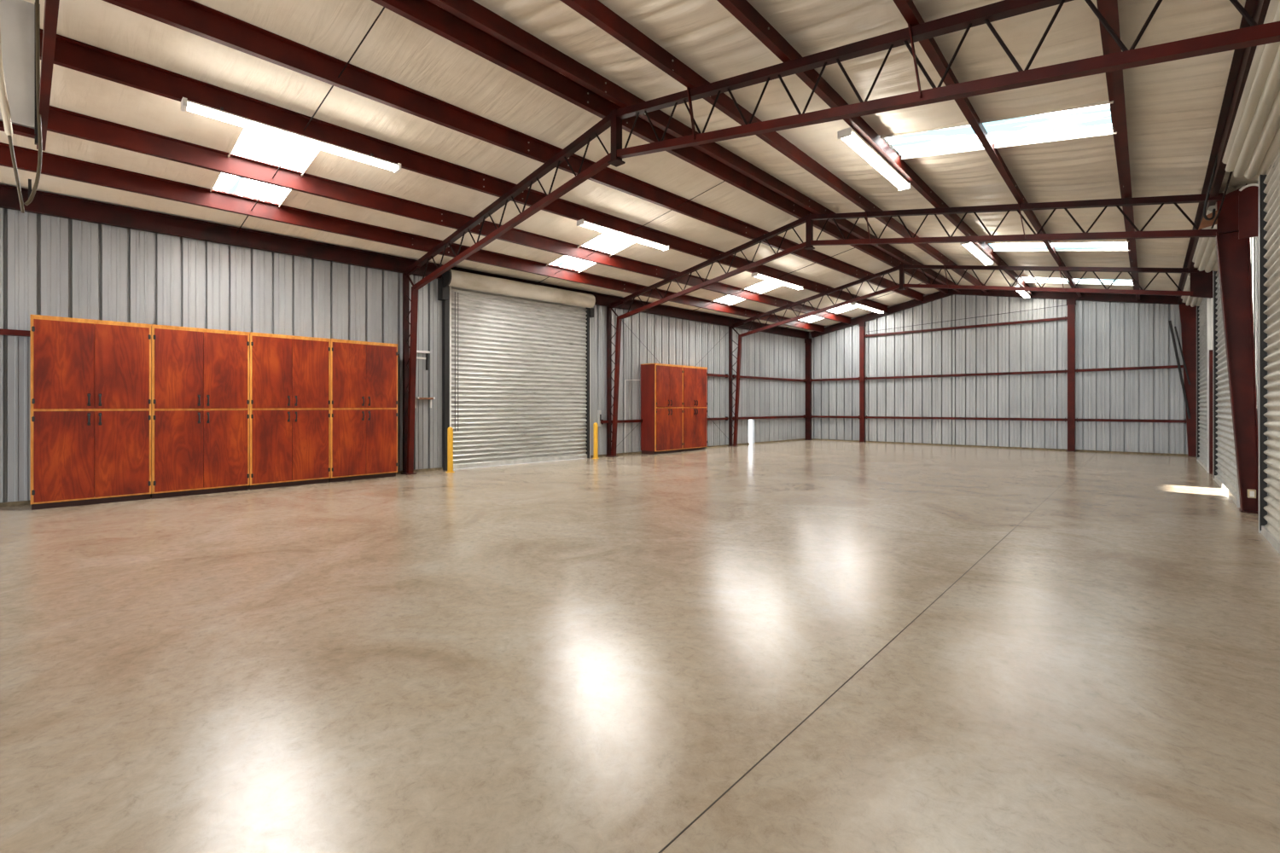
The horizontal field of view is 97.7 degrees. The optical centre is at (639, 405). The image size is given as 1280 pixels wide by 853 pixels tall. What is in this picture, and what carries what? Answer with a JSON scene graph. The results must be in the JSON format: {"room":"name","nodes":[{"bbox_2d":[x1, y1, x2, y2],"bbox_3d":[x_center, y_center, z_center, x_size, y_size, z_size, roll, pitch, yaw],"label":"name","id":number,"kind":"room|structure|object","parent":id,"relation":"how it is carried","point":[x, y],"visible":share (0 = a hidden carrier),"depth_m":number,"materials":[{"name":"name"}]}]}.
{"room":"empty warehouse","nodes":[
{"label":"empty warehouse","id":0,"kind":"room"},
{"bbox_2d":[0,207,805,502],"bbox_3d":[-2.820,-0.808,13.078,26.403,4.316,0.095,0,0,-44],"label":"wall","id":1,"kind":"structure","parent":0,"point":[50,265],"depth_m":9.71,"materials":[{"name":"grey metal"}]},
{"bbox_2d":[0,328,399,358],"bbox_3d":[-7.632,-0.980,8.263,7.964,0.125,0.100,0,0,-44],"label":"beam","id":2,"kind":"structure","parent":1,"relation":"attached to","point":[2,332],"depth_m":7.49,"materials":[{"name":"brown metal"}]},
{"bbox_2d":[0,438,805,506],"bbox_3d":[-2.799,1.323,13.025,26.350,0.055,0.030,0,0,-44],"label":"baseboard","id":3,"kind":"structure","parent":1,"relation":"attached to","point":[20,503],"depth_m":11.68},
{"bbox_2d":[416,350,430,370],"bbox_3d":[-4.468,-0.922,11.353,0.100,0.385,0.380,0,0,42],"label":"bracket","id":4,"kind":"object","parent":1,"relation":"attached to","point":[417,352],"visible":0.76,"depth_m":11.44,"materials":[{"name":"white metal"}]},
{"bbox_2d":[415,396,435,407],"bbox_3d":[-4.390,-0.062,11.387,0.170,0.225,0.365,0,0,42],"label":"wall shelf","id":5,"kind":"object","parent":1,"relation":"attached to","point":[416,398],"visible":0.78,"depth_m":11.38,"materials":[{"name":"white metal"}]},
{"bbox_2d":[437,268,595,470],"bbox_3d":[-2.614,-0.755,12.913,4.061,4.210,0.489,0,0,-44],"label":"door","id":6,"kind":"structure","parent":1,"relation":"in","point":[516,355],"depth_m":12.83,"materials":[{"name":"metal"}]},
{"bbox_2d":[448,269,595,308],"bbox_3d":[-2.618,-2.650,12.860,3.848,0.340,0.339,0,0,-44],"label":"hood","id":7,"kind":"object","parent":6,"relation":"attached to","point":[461,282],"depth_m":12.61,"materials":[{"name":"paint"}]},
{"bbox_2d":[597,410,601,426],"bbox_3d":[-1.055,0.335,14.670,0.094,0.430,0.070,0,0,42],"label":"switch box","id":8,"kind":"object","parent":1,"relation":"attached to","point":[599,412],"visible":0.96,"depth_m":14.65,"materials":[{"name":"metal"}]},
{"bbox_2d":[624,379,639,453],"bbox_3d":[-0.211,0.279,15.495,0.565,2.023,0.026,0,0,-44],"label":"conduit pipe","id":9,"kind":"object","parent":1,"relation":"attached to","point":[625,380],"visible":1,"depth_m":15.30,"materials":[{"name":"grey metal"}]},
{"bbox_2d":[600,417,728,424],"bbox_3d":[0.927,0.430,16.598,5.510,0.125,0.100,0,0,-44],"label":"beam","id":10,"kind":"structure","parent":1,"relation":"attached to","point":[602,421],"depth_m":15.47,"materials":[{"name":"brown metal"}]},
{"bbox_2d":[707,373,728,378],"bbox_3d":[1.699,-0.980,17.349,3.356,0.125,0.100,0,0,-44],"label":"beam","id":11,"kind":"structure","parent":1,"relation":"attached to","point":[708,375],"depth_m":18.15,"materials":[{"name":"metal"}]},
{"bbox_2d":[732,374,806,382],"bbox_3d":[4.821,-0.980,20.389,4.759,0.125,0.100,0,0,-44],"label":"beam","id":12,"kind":"structure","parent":1,"relation":"attached to","point":[733,375],"depth_m":20.14,"materials":[{"name":"red metal"}]},
{"bbox_2d":[732,414,806,420],"bbox_3d":[4.821,0.430,20.389,4.759,0.125,0.100,0,0,-44],"label":"beam","id":13,"kind":"structure","parent":1,"relation":"attached to","point":[804,416],"depth_m":20.21,"materials":[{"name":"brown metal"}]},
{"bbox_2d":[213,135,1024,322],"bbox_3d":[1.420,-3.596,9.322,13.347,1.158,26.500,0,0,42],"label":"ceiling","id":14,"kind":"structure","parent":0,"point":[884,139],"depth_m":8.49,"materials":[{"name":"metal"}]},
{"bbox_2d":[0,0,1258,331],"bbox_3d":[1.402,-3.458,9.339,12.997,1.138,26.502,0,0,42],"label":"ceiling","id":15,"kind":"structure","parent":0,"point":[1173,107],"depth_m":6.89,"materials":[{"name":"metal"}]},
{"bbox_2d":[0,22,13,136],"bbox_3d":[-5.192,-2.929,4.546,0.052,1.442,0.126,0,0,42],"label":"conduit pipe","id":16,"kind":"object","parent":15,"relation":"hanging from","point":[5,111],"visible":1,"depth_m":4.54,"materials":[{"name":"beige plastic"}]},
{"bbox_2d":[7,135,24,213],"bbox_3d":[-5.139,-1.910,4.605,0.022,0.622,0.096,0,0,42],"label":"hanging cable","id":17,"kind":"object","parent":16,"relation":"hanging from","point":[10,142],"visible":1,"depth_m":4.60,"materials":[{"name":"brown plastic"}]},
{"bbox_2d":[0,0,40,145],"bbox_3d":[-6.021,-2.850,3.911,0.090,1.200,2.481,0,0,42],"label":"panel","id":18,"kind":"object","parent":15,"relation":"hanging from","point":[17,17],"visible":0.69,"depth_m":4.75,"materials":[{"name":"beige paint"}]},
{"bbox_2d":[36,0,59,151],"bbox_3d":[-2.529,-2.510,2.458,8.650,0.120,0.055,0,0,42],"label":"header beam","id":19,"kind":"structure","parent":18,"relation":"attached to","point":[51,7],"depth_m":3.97,"materials":[{"name":"brown metal"}]},
{"bbox_2d":[23,0,42,205],"bbox_3d":[-5.075,-2.707,4.675,0.024,2.086,0.104,0,0,42],"label":"hanging cable","id":20,"kind":"object","parent":15,"relation":"hanging from","point":[37,2],"visible":0.98,"depth_m":4.69,"materials":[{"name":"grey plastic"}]},
{"bbox_2d":[209,124,321,207],"bbox_3d":[-5.060,-3.328,7.613,2.347,0.488,0.862,0,0,42],"label":"skylight","id":21,"kind":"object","parent":15,"relation":"attached to","point":[250,143],"depth_m":7.62,"materials":[{"name":"plastic"}]},
{"bbox_2d":[546,232,635,273],"bbox_3d":[-0.895,-3.325,11.834,2.350,0.507,0.912,0,0,42],"label":"skylight","id":22,"kind":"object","parent":15,"relation":"attached to","point":[596,243],"depth_m":11.92,"materials":[{"name":"plastic"}]},
{"bbox_2d":[428,0,960,292],"bbox_3d":[1.594,-3.871,8.960,0.136,0.241,26.203,0,0,43],"label":"purlin","id":23,"kind":"structure","parent":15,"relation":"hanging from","point":[470,11],"depth_m":6.89,"materials":[{"name":"red paint"}]},
{"bbox_2d":[710,279,785,306],"bbox_3d":[3.252,-3.321,16.037,2.350,0.529,0.912,0,0,42],"label":"skylight","id":24,"kind":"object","parent":15,"relation":"attached to","point":[768,286],"depth_m":16.17,"materials":[{"name":"plastic"}]},
{"bbox_2d":[796,303,857,323],"bbox_3d":[6.767,-3.317,19.599,2.351,0.549,0.912,0,0,42],"label":"skylight","id":25,"kind":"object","parent":15,"relation":"attached to","point":[837,309],"depth_m":19.79,"materials":[{"name":"plastic"}]},
{"bbox_2d":[880,99,1117,159],"bbox_3d":[4.388,-3.409,6.992,2.392,0.485,0.862,0,0,42],"label":"skylight","id":26,"kind":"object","parent":15,"relation":"attached to","point":[1091,119],"depth_m":6.90,"materials":[{"name":"plastic"}]},
{"bbox_2d":[985,239,1130,251],"bbox_3d":[8.763,-3.385,11.800,2.392,0.504,0.862,0,0,42],"label":"window","id":27,"kind":"structure","parent":15,"relation":"attached to","point":[1117,245],"depth_m":11.85,"materials":[{"name":"plastic"}]},
{"bbox_2d":[1019,275,1134,285],"bbox_3d":[11.741,-3.389,15.073,2.393,0.509,0.912,0,0,42],"label":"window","id":28,"kind":"structure","parent":15,"relation":"attached to","point":[1124,282],"depth_m":15.10,"materials":[{"name":"plastic"}]},
{"bbox_2d":[0,436,1279,852],"bbox_3d":[0.562,1.450,8.344,14.800,0.200,29.900,0,0,42],"label":"floor","id":29,"kind":"structure","parent":0,"point":[583,655],"depth_m":2.98,"materials":[{"name":"concrete"}]},
{"bbox_2d":[29,314,151,510],"bbox_3d":[-7.542,0.090,7.714,0.419,2.520,1.180,0,0,42],"label":"storage cabinet","id":30,"kind":"object","parent":29,"relation":"on","point":[91,380],"visible":1,"depth_m":7.56,"materials":[{"name":"brown wood"}]},
{"bbox_2d":[150,324,250,499],"bbox_3d":[-6.735,0.090,8.579,0.419,2.520,1.180,0,0,42],"label":"storage cabinet","id":31,"kind":"object","parent":29,"relation":"on","point":[200,376],"visible":1,"depth_m":8.43,"materials":[{"name":"brown wood"}]},
{"bbox_2d":[247,331,330,489],"bbox_3d":[-5.927,0.090,9.443,0.419,2.520,1.180,0,0,42],"label":"storage cabinet","id":32,"kind":"object","parent":29,"relation":"on","point":[289,375],"visible":1,"depth_m":9.29,"materials":[{"name":"brown wood"}]},
{"bbox_2d":[328,338,397,482],"bbox_3d":[-5.120,0.090,10.307,0.419,2.520,1.180,0,0,42],"label":"storage cabinet","id":33,"kind":"object","parent":29,"relation":"on","point":[363,375],"visible":0.99,"depth_m":10.15,"materials":[{"name":"brown wood"}]},
{"bbox_2d":[400,266,419,475],"bbox_3d":[-4.487,-0.672,10.978,0.598,4.045,0.180,0,0,42],"label":"lattice column","id":34,"kind":"structure","parent":29,"relation":"on","point":[410,340],"depth_m":10.99,"materials":[{"name":"red metal"}]},
{"bbox_2d":[0,184,810,338],"bbox_3d":[-2.742,-2.765,12.906,26.248,0.270,0.170,0,0,-44],"label":"ceiling beam","id":35,"kind":"structure","parent":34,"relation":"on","point":[43,203],"depth_m":9.28,"materials":[{"name":"brown metal"}]},
{"bbox_2d":[406,0,1279,290],"bbox_3d":[-0.307,-2.991,7.175,11.566,1.567,0.160,0,0,42],"label":"roof truss","id":36,"kind":"object","parent":34,"relation":"on","point":[1254,35],"visible":0.99,"depth_m":5.05,"materials":[{"name":"brown metal"}]},
{"bbox_2d":[40,29,889,313],"bbox_3d":[-0.339,-3.436,10.719,0.136,0.265,26.222,0,0,45],"label":"purlin","id":37,"kind":"structure","parent":36,"relation":"on","point":[69,53],"depth_m":7.18,"materials":[{"name":"red paint"}]},
{"bbox_2d":[180,97,401,174],"bbox_3d":[-4.090,-3.250,6.790,0.164,0.135,2.300,0,0,45],"label":"lamp","id":38,"kind":"object","parent":37,"relation":"hanging from","point":[185,103],"visible":1,"depth_m":6.62,"materials":[{"name":"white plastic"}]},
{"bbox_2d":[576,219,669,251],"bbox_3d":[-0.258,-3.256,10.673,0.164,0.135,2.300,0,0,45],"label":"lamp","id":39,"kind":"object","parent":37,"relation":"hanging from","point":[579,223],"visible":1,"depth_m":10.54,"materials":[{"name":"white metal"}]},
{"bbox_2d":[751,272,802,290],"bbox_3d":[3.629,-3.264,14.612,0.164,0.135,2.300,0,0,45],"label":"lamp","id":40,"kind":"object","parent":37,"relation":"hanging from","point":[756,274],"visible":1,"depth_m":14.49,"materials":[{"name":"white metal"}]},
{"bbox_2d":[850,302,884,314],"bbox_3d":[7.601,-3.272,18.637,0.164,0.135,2.300,0,0,45],"label":"lamp","id":41,"kind":"object","parent":37,"relation":"hanging from","point":[854,304],"visible":0.97,"depth_m":18.55,"materials":[{"name":"white metal"}]},
{"bbox_2d":[102,0,925,302],"bbox_3d":[0.511,-3.656,9.945,0.136,0.328,26.226,0,0,45],"label":"purlin","id":42,"kind":"structure","parent":36,"relation":"on","point":[190,16],"depth_m":6.66,"materials":[{"name":"red paint"}]},
{"bbox_2d":[236,6,384,233],"bbox_3d":[-4.437,-3.307,7.147,5.681,1.041,0.012,0,0,42],"label":"rod","id":43,"kind":"object","parent":42,"relation":"attached to","point":[382,9],"visible":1,"depth_m":6.41,"materials":[{"name":"black metal"}]},
{"bbox_2d":[535,180,724,285],"bbox_3d":[-0.476,-3.307,11.182,5.424,1.039,0.012,0,0,42],"label":"rod","id":44,"kind":"object","parent":42,"relation":"attached to","point":[724,181],"visible":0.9,"depth_m":10.69,"materials":[{"name":"black metal"}]},
{"bbox_2d":[687,247,855,313],"bbox_3d":[3.344,-3.307,15.075,5.176,1.036,0.012,0,0,42],"label":"rod","id":45,"kind":"object","parent":42,"relation":"attached to","point":[854,247],"visible":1,"depth_m":14.67,"materials":[{"name":"black metal"}]},
{"bbox_2d":[371,0,948,294],"bbox_3d":[1.358,-3.867,9.175,0.136,0.241,26.203,0,0,43],"label":"purlin","id":46,"kind":"structure","parent":36,"relation":"on","point":[426,14],"depth_m":6.88,"materials":[{"name":"red paint"}]},
{"bbox_2d":[781,282,923,329],"bbox_3d":[6.988,-3.307,18.789,4.940,1.034,0.012,0,0,42],"label":"rod","id":47,"kind":"object","parent":46,"relation":"attached to","point":[922,282],"visible":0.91,"depth_m":18.83,"materials":[{"name":"black metal"}]},
{"bbox_2d":[559,0,989,293],"bbox_3d":[2.334,-3.708,8.286,0.136,0.258,26.200,0,0,42],"label":"purlin","id":48,"kind":"structure","parent":36,"relation":"on","point":[595,11],"depth_m":6.74,"materials":[{"name":"red paint"}]},
{"bbox_2d":[892,0,1082,297],"bbox_3d":[4.073,-3.313,6.705,0.136,0.314,26.200,0,0,42],"label":"purlin","id":49,"kind":"structure","parent":36,"relation":"on","point":[908,9],"depth_m":6.39,"materials":[{"name":"red paint"}]},
{"bbox_2d":[1096,0,1140,300],"bbox_3d":[5.005,-3.107,5.857,0.136,0.355,26.200,0,0,42],"label":"purlin","id":50,"kind":"structure","parent":36,"relation":"on","point":[1108,8],"depth_m":5.93,"materials":[{"name":"red paint"}]},
{"bbox_2d":[445,426,454,472],"bbox_3d":[-3.839,0.890,11.308,0.170,0.920,0.170,0,0,42],"label":"bollard","id":51,"kind":"object","parent":29,"relation":"on","point":[450,431],"visible":1,"depth_m":11.26,"materials":[{"name":"yellow metal"}]},
{"bbox_2d":[592,422,599,459],"bbox_3d":[-1.131,0.890,14.252,0.170,0.920,0.170,0,0,42],"label":"bollard","id":52,"kind":"object","parent":29,"relation":"on","point":[596,425],"visible":1,"depth_m":14.21,"materials":[{"name":"yellow metal"}]},
{"bbox_2d":[605,302,624,457],"bbox_3d":[-0.647,-0.672,14.717,0.598,4.045,0.180,0,0,42],"label":"lattice column","id":53,"kind":"structure","parent":29,"relation":"on","point":[611,433],"depth_m":14.78,"materials":[{"name":"red metal"}]},
{"bbox_2d":[640,363,682,454],"bbox_3d":[0.652,0.090,15.992,0.599,2.520,1.215,0,0,42],"label":"storage cabinet","id":54,"kind":"object","parent":29,"relation":"on","point":[661,384],"visible":1,"depth_m":15.66,"materials":[{"name":"brown wood"}]},
{"bbox_2d":[680,365,707,452],"bbox_3d":[1.474,0.090,16.895,0.599,2.520,1.215,0,0,42],"label":"storage cabinet","id":55,"kind":"object","parent":29,"relation":"on","point":[695,379],"visible":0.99,"depth_m":16.70,"materials":[{"name":"brown wood"}]},
{"bbox_2d":[727,323,744,447],"bbox_3d":[3.193,-0.672,18.457,0.598,4.045,0.180,0,0,42],"label":"lattice column","id":56,"kind":"structure","parent":29,"relation":"on","point":[739,349],"depth_m":18.48,"materials":[{"name":"red metal"}]},
{"bbox_2d":[621,320,729,440],"bbox_3d":[1.143,-0.675,16.739,5.114,3.656,0.007,0,0,-44],"label":"cable","id":57,"kind":"object","parent":56,"relation":"attached to","point":[621,320],"visible":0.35,"depth_m":15.94,"materials":[{"name":"black metal"}]},
{"bbox_2d":[804,338,812,440],"bbox_3d":[6.644,-0.642,22.056,0.260,3.985,0.170,0,0,42],"label":"wall post","id":58,"kind":"object","parent":29,"relation":"on","point":[808,342],"visible":1,"depth_m":22.01,"materials":[{"name":"brown metal"}]},
{"bbox_2d":[858,321,865,442],"bbox_3d":[8.205,-0.865,20.636,0.220,4.429,0.170,0,0,42],"label":"wall post","id":59,"kind":"object","parent":29,"relation":"on","point":[862,325],"visible":0.98,"depth_m":20.60,"materials":[{"name":"red metal"}]},
{"bbox_2d":[810,289,954,337],"bbox_3d":[8.606,-3.304,20.318,5.040,1.276,0.100,0,0,42],"label":"rafter","id":60,"kind":"object","parent":59,"relation":"on","point":[938,295],"visible":0.79,"depth_m":20.03,"materials":[{"name":"brown metal"}]},
{"bbox_2d":[0,142,826,332],"bbox_3d":[-2.084,-2.986,12.307,0.136,0.299,26.222,0,0,45],"label":"purlin","id":61,"kind":"structure","parent":60,"relation":"on","point":[26,159],"depth_m":8.86,"materials":[{"name":"red paint"}]},
{"bbox_2d":[28,179,31,198],"bbox_3d":[-7.798,-2.770,7.143,0.050,0.240,0.030,0,0,42],"label":"strap","id":62,"kind":"object","parent":61,"relation":"hanging from","point":[29,180],"visible":0.79,"depth_m":7.12,"materials":[{"name":"black metal"}]},
{"bbox_2d":[46,105,852,324],"bbox_3d":[-1.296,-3.189,11.590,0.136,0.264,26.220,0,0,45],"label":"purlin","id":63,"kind":"structure","parent":60,"relation":"on","point":[61,121],"depth_m":8.25,"materials":[{"name":"red paint"}]},
{"bbox_2d":[658,454,1094,852],"bbox_3d":[4.409,1.349,6.466,0.005,0.001,26.300,0,0,42],"label":"joint","id":64,"kind":"object","parent":29,"relation":"on","point":[794,730],"visible":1,"depth_m":2.36,"materials":[{"name":"brown"}]},
{"bbox_2d":[1065,298,1076,452],"bbox_3d":[12.739,-0.892,16.511,0.230,4.485,0.170,0,0,42],"label":"wall post","id":65,"kind":"object","parent":29,"relation":"on","point":[1071,304],"visible":1,"depth_m":16.46,"materials":[{"name":"red metal"}]},
{"bbox_2d":[869,304,1066,331],"bbox_3d":[10.481,-2.840,18.531,5.921,0.296,0.014,0,0,42],"label":"cable","id":66,"kind":"object","parent":65,"relation":"attached to","point":[1066,305],"visible":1,"depth_m":18.21,"materials":[{"name":"black metal"}]},
{"bbox_2d":[953,289,1186,304],"bbox_3d":[12.602,-3.293,16.682,5.855,1.300,0.100,0,0,42],"label":"rafter","id":67,"kind":"object","parent":65,"relation":"on","point":[1166,299],"visible":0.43,"depth_m":16.29,"materials":[{"name":"brown metal"}]},
{"bbox_2d":[1178,303,1196,457],"bbox_3d":[14.577,-0.700,14.831,0.400,4.100,0.180,0,0,42],"label":"column","id":68,"kind":"structure","parent":29,"relation":"on","point":[1188,314],"depth_m":14.77,"materials":[{"name":"red metal"}]},
{"bbox_2d":[1168,320,1191,418],"bbox_3d":[14.302,-0.960,14.811,0.432,2.628,0.045,0,0,42],"label":"rod","id":69,"kind":"object","parent":68,"relation":"attached to","point":[1170,322],"visible":1,"depth_m":14.79,"materials":[{"name":"black metal"}]},
{"bbox_2d":[1174,326,1190,384],"bbox_3d":[14.312,-1.325,14.748,0.315,1.556,0.031,0,0,42],"label":"rod","id":70,"kind":"object","parent":68,"relation":"attached to","point":[1175,328],"visible":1,"depth_m":14.74,"materials":[{"name":"black metal"}]},
{"bbox_2d":[1190,269,1218,474],"bbox_3d":[11.248,-0.700,11.128,0.420,4.100,0.090,0,0,42],"label":"slim post","id":71,"kind":"object","parent":29,"relation":"on","point":[1201,282],"visible":0.41,"depth_m":11.05,"materials":[{"name":"metal"}]},
{"bbox_2d":[732,264,1198,337],"bbox_3d":[7.133,-2.992,14.871,10.920,1.567,0.160,0,0,42],"label":"roof truss","id":72,"kind":"object","parent":71,"relation":"on","point":[901,286],"visible":0.99,"depth_m":13.64,"materials":[{"name":"brown metal"}]},
{"bbox_2d":[1215,183,1258,513],"bbox_3d":[7.668,-0.725,7.151,0.422,4.151,0.200,0,0,42],"label":"column","id":73,"kind":"structure","parent":29,"relation":"on","point":[1233,253],"depth_m":7.14,"materials":[{"name":"brown metal"}]},
{"bbox_2d":[610,192,1223,319],"bbox_3d":[3.413,-2.992,11.023,11.243,1.567,0.160,0,0,42],"label":"roof truss","id":74,"kind":"object","parent":73,"relation":"on","point":[808,219],"visible":0.98,"depth_m":9.38,"materials":[{"name":"brown metal"}]},
{"bbox_2d":[716,0,1033,295],"bbox_3d":[3.200,-3.507,7.499,0.136,0.278,26.200,0,0,42],"label":"purlin","id":75,"kind":"structure","parent":74,"relation":"on","point":[742,10],"depth_m":6.51,"materials":[{"name":"red paint"}]},
{"bbox_2d":[837,127,910,191],"bbox_3d":[3.256,-3.347,7.650,0.164,0.135,2.300,0,0,42],"label":"lamp","id":76,"kind":"object","parent":75,"relation":"hanging from","point":[846,135],"visible":1,"depth_m":7.48,"materials":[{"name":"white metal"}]},
{"bbox_2d":[960,242,993,265],"bbox_3d":[7.328,-3.332,12.125,0.164,0.135,2.300,0,0,42],"label":"lamp","id":77,"kind":"object","parent":75,"relation":"hanging from","point":[968,246],"visible":0.8,"depth_m":12.08,"materials":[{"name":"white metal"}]},
{"bbox_2d":[1010,283,1029,298],"bbox_3d":[11.030,-3.342,16.193,0.164,0.135,2.300,0,0,42],"label":"lamp","id":78,"kind":"object","parent":75,"relation":"hanging from","point":[1023,293],"visible":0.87,"depth_m":16.45,"materials":[{"name":"white metal"}]},
{"bbox_2d":[1198,209,1217,229],"bbox_3d":[7.399,-2.420,7.285,0.180,0.220,0.015,0,0,42],"label":"junction box","id":79,"kind":"object","parent":74,"relation":"attached to","point":[1204,224],"visible":0.86,"depth_m":7.27,"materials":[{"name":"brown metal"}]},
{"bbox_2d":[1175,0,1270,303],"bbox_3d":[5.575,-2.887,5.236,0.130,0.347,26.050,0,0,42],"label":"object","id":80,"kind":"object","parent":73,"relation":"on","point":[1242,58],"visible":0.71,"depth_m":5.57,"materials":[{"name":"brown metal"}]},
{"bbox_2d":[1203,154,1217,220],"bbox_3d":[6.873,-2.630,6.726,0.131,0.718,0.619,0,0,42],"label":"conduit","id":81,"kind":"object","parent":80,"relation":"attached to","point":[1206,218],"visible":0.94,"depth_m":6.77,"materials":[{"name":"black metal"}]},
{"bbox_2d":[1210,171,1232,228],"bbox_3d":[7.010,-2.519,6.733,0.034,0.518,1.015,0,0,35],"label":"conduit pipe","id":82,"kind":"object","parent":81,"relation":"attached to","point":[1230,172],"visible":0.79,"depth_m":6.67,"materials":[{"name":"black metal"}]},
{"bbox_2d":[1246,488,1256,498],"bbox_3d":[7.708,1.110,7.044,0.070,0.100,0.091,0,0,42],"label":"outlet box","id":83,"kind":"object","parent":73,"relation":"attached to","point":[1250,493],"visible":1,"depth_m":7.02,"materials":[{"name":"beige plastic"}]},
{"bbox_2d":[1239,183,1258,238],"bbox_3d":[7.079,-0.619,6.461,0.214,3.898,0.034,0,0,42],"label":"bracket","id":84,"kind":"object","parent":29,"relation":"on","point":[1248,195],"visible":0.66,"depth_m":6.48,"materials":[{"name":"red metal"}]},
{"bbox_2d":[808,290,1200,453],"bbox_3d":[10.816,-1.357,18.466,11.356,5.415,0.095,0,0,42],"label":"wall","id":85,"kind":"structure","parent":0,"point":[1108,334],"depth_m":17.71,"materials":[{"name":"grey metal"}]},
{"bbox_2d":[810,377,859,382],"bbox_3d":[7.450,-1.000,21.397,1.980,0.125,0.100,0,0,42],"label":"beam","id":86,"kind":"structure","parent":85,"relation":"attached to","point":[839,379],"depth_m":21.34,"materials":[{"name":"metal"}]},
{"bbox_2d":[810,414,859,418],"bbox_3d":[7.450,0.430,21.397,1.980,0.125,0.100,0,0,42],"label":"beam","id":87,"kind":"structure","parent":85,"relation":"attached to","point":[811,416],"depth_m":21.43,"materials":[{"name":"brown metal"}]},
{"bbox_2d":[864,316,1067,337],"bbox_3d":[10.509,-2.585,18.614,5.970,0.154,0.100,0,0,42],"label":"beam","id":88,"kind":"structure","parent":85,"relation":"attached to","point":[1065,318],"depth_m":18.26,"materials":[{"name":"brown metal"}]},
{"bbox_2d":[864,369,1067,380],"bbox_3d":[10.509,-1.010,18.614,5.970,0.145,0.100,0,0,42],"label":"beam","id":89,"kind":"structure","parent":85,"relation":"attached to","point":[1065,371],"depth_m":18.28,"materials":[{"name":"red metal"}]},
{"bbox_2d":[864,415,1067,422],"bbox_3d":[10.509,0.425,18.614,5.970,0.135,0.100,0,0,42],"label":"beam","id":90,"kind":"structure","parent":85,"relation":"attached to","point":[1065,420],"depth_m":18.29,"materials":[{"name":"brown metal"}]},
{"bbox_2d":[811,438,1187,456],"bbox_3d":[10.723,1.325,18.475,11.006,0.050,0.032,0,0,42],"label":"baseboard","id":91,"kind":"structure","parent":85,"relation":"attached to","point":[1064,450],"depth_m":17.50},
{"bbox_2d":[1075,365,1183,372],"bbox_3d":[13.719,-1.040,15.693,2.391,0.144,0.100,0,0,42],"label":"beam","id":92,"kind":"structure","parent":85,"relation":"attached to","point":[1077,370],"depth_m":15.65,"materials":[{"name":"red metal"}]},
{"bbox_2d":[1075,418,1186,424],"bbox_3d":[13.719,0.420,15.693,2.390,0.125,0.100,0,0,42],"label":"beam","id":93,"kind":"structure","parent":85,"relation":"attached to","point":[1077,420],"depth_m":15.64,"materials":[{"name":"brown metal"}]},
{"bbox_2d":[1250,180,1258,433],"bbox_3d":[6.044,-0.897,5.012,0.095,4.494,26.350,0,0,42],"label":"wall","id":94,"kind":"structure","parent":0,"point":[1253,241],"depth_m":7.48,"materials":[{"name":"white metal"}]},
{"bbox_2d":[1181,267,1210,472],"bbox_3d":[12.519,-0.790,12.492,0.510,4.279,3.430,0,0,42],"label":"door","id":95,"kind":"structure","parent":94,"relation":"in","point":[1203,305],"depth_m":12.66,"materials":[{"name":"metal"}]},
{"bbox_2d":[1198,297,1206,465],"bbox_3d":[12.566,-0.662,12.450,0.040,3.875,3.310,0,0,42],"label":"curtain","id":96,"kind":"object","parent":95,"relation":"hanging from","point":[1201,301],"depth_m":12.79,"materials":[{"name":"grey metal"}]},
{"bbox_2d":[1192,185,1244,507],"bbox_3d":[9.167,-0.790,8.809,0.510,4.279,3.790,0,0,42],"label":"door","id":97,"kind":"structure","parent":94,"relation":"in","point":[1205,256],"depth_m":9.33,"materials":[{"name":"metal"}]},
{"bbox_2d":[1215,267,1236,496],"bbox_3d":[9.214,-0.662,8.766,0.040,3.875,3.670,0,0,42],"label":"curtain","id":98,"kind":"object","parent":97,"relation":"hanging from","point":[1225,471],"depth_m":9.34,"materials":[{"name":"grey metal"}]},
{"bbox_2d":[1221,0,1279,554],"bbox_3d":[5.392,-0.790,4.660,0.510,4.279,3.610,0,0,42],"label":"door","id":99,"kind":"structure","parent":94,"relation":"in","point":[1253,148],"depth_m":5.47,"materials":[{"name":"metal"}]},
{"bbox_2d":[1263,145,1279,541],"bbox_3d":[5.438,-0.662,4.617,0.040,3.875,3.490,0,0,42],"label":"curtain","id":100,"kind":"object","parent":99,"relation":"hanging from","point":[1271,165],"depth_m":5.58,"materials":[{"name":"grey metal"}]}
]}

